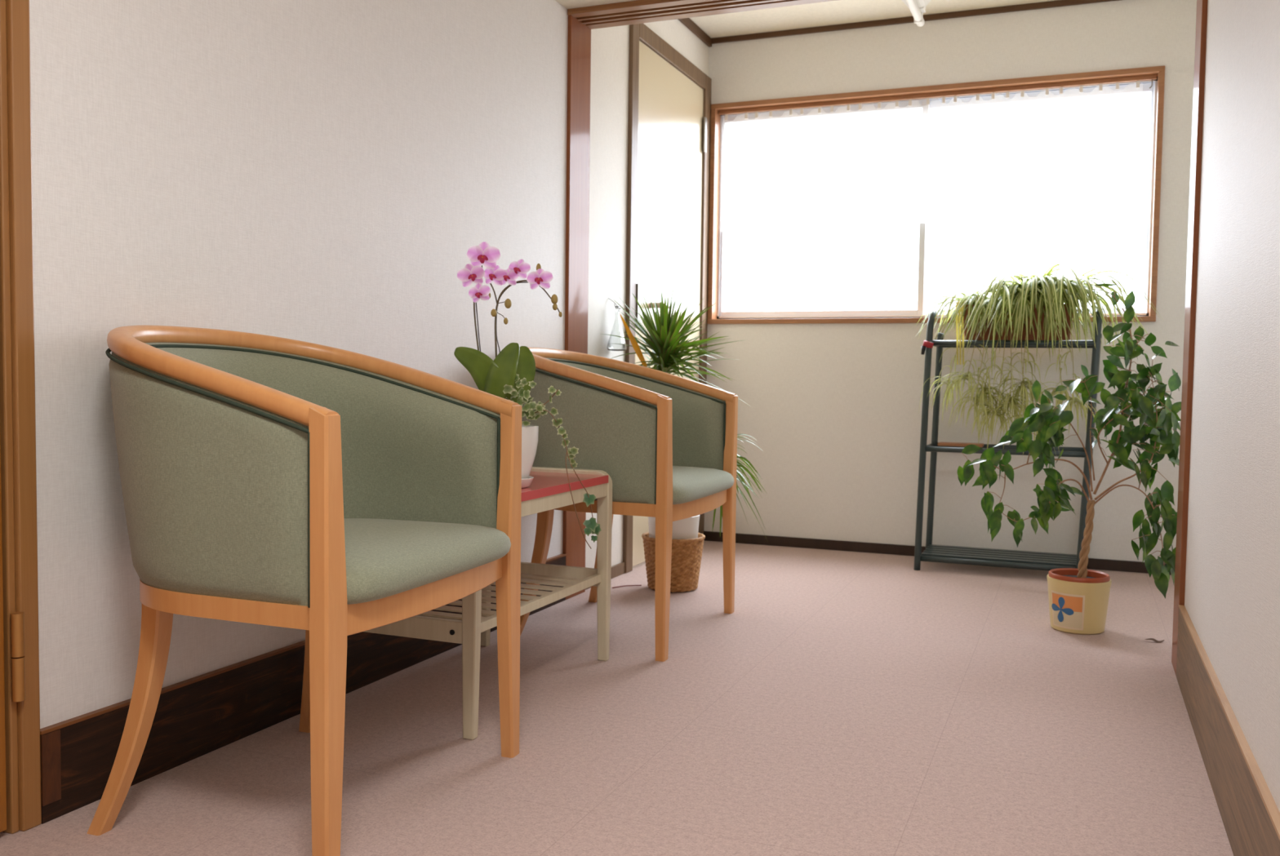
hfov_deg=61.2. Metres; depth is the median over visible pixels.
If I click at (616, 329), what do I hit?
vase
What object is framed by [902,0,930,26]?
ceiling light
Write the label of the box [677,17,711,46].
trim
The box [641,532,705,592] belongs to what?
rattan basket
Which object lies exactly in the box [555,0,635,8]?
ceiling
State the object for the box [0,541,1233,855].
floor
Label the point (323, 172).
wall
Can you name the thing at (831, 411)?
wall
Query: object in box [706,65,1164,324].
window
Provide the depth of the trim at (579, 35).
3.52 m
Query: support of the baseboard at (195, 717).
attached to the wall at (323, 172)
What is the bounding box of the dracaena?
[600,271,768,544]
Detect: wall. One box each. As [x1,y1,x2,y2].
[29,0,708,728]
[704,0,1196,562]
[1184,0,1279,812]
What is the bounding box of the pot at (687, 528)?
[648,515,699,539]
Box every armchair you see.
[86,324,521,855]
[520,347,737,662]
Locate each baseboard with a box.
[40,553,566,824]
[585,562,624,590]
[703,531,1175,575]
[1176,604,1279,855]
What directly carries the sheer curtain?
hanging from the window
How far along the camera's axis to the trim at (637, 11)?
3.38 m
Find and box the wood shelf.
[937,441,983,447]
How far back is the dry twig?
3.75 m
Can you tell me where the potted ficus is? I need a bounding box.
[957,283,1181,635]
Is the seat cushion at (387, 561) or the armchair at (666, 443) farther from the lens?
the armchair at (666, 443)
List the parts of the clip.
knob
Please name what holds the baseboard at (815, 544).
attached to the wall at (831, 411)
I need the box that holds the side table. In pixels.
[364,466,612,740]
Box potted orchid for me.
[453,241,601,549]
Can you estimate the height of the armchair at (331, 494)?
0.814 m
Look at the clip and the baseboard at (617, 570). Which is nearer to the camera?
the baseboard at (617, 570)
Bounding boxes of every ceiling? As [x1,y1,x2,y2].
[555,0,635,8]
[689,0,1056,38]
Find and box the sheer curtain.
[724,80,1139,120]
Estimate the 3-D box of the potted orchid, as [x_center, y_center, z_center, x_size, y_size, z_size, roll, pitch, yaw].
[-0.222,-0.060,2.439,0.367,0.712,0.200,0,3,-23]
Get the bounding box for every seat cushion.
[343,518,511,604]
[672,466,733,504]
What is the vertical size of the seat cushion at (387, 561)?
0.070 m
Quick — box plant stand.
[913,308,1102,571]
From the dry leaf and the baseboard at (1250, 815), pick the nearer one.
the baseboard at (1250, 815)
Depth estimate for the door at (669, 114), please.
4.28 m
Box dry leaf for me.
[1144,638,1164,643]
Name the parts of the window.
sash, curtain rail, sash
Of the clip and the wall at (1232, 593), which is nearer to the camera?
the wall at (1232, 593)
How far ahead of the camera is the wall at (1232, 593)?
1.88 m
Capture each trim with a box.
[562,14,591,599]
[567,0,835,29]
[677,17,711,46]
[711,0,1117,44]
[1171,0,1208,675]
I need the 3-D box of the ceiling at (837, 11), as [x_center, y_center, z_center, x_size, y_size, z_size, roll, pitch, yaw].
[1.166,-1.681,3.740,2.593,0.080,1.400,2,3,22]
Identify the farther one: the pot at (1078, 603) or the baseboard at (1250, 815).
the pot at (1078, 603)
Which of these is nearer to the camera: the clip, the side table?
the side table
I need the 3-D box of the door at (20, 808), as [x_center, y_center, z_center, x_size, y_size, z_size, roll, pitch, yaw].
[-1.149,-0.270,1.297,0.086,1.860,0.898,2,3,22]
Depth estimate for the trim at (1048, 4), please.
4.41 m
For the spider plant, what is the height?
0.772 m
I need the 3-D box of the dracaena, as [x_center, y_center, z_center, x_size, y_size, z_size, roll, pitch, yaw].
[0.168,0.002,3.719,0.597,1.085,0.529,2,3,22]
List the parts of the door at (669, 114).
strike plate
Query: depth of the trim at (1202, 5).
2.68 m
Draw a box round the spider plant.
[915,256,1163,459]
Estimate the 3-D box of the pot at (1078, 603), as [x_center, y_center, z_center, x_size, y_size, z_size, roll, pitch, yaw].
[1.298,0.520,3.209,0.178,0.154,0.178,2,3,22]
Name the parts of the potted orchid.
flower stem, flower stem, flower stem, pot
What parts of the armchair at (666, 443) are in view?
leg, leg, seat rail, backrest, rail, leg, rail, leg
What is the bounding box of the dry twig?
[612,585,641,588]
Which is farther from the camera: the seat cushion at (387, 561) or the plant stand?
the plant stand
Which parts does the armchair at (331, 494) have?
leg, seat rail, leg, backrest, rail, leg, rail, leg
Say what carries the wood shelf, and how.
attached to the plant stand
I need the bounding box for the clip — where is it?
[920,340,933,355]
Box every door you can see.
[0,0,41,834]
[622,22,711,573]
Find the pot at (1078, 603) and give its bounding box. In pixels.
[1046,573,1111,635]
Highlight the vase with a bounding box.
[606,297,626,351]
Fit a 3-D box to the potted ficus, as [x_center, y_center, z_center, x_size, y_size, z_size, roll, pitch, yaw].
[1.266,0.088,3.188,0.632,1.019,0.371,2,3,22]
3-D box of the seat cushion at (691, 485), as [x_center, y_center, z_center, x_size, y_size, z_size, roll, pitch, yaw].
[-0.003,0.150,3.139,0.456,0.070,0.555,2,3,21]

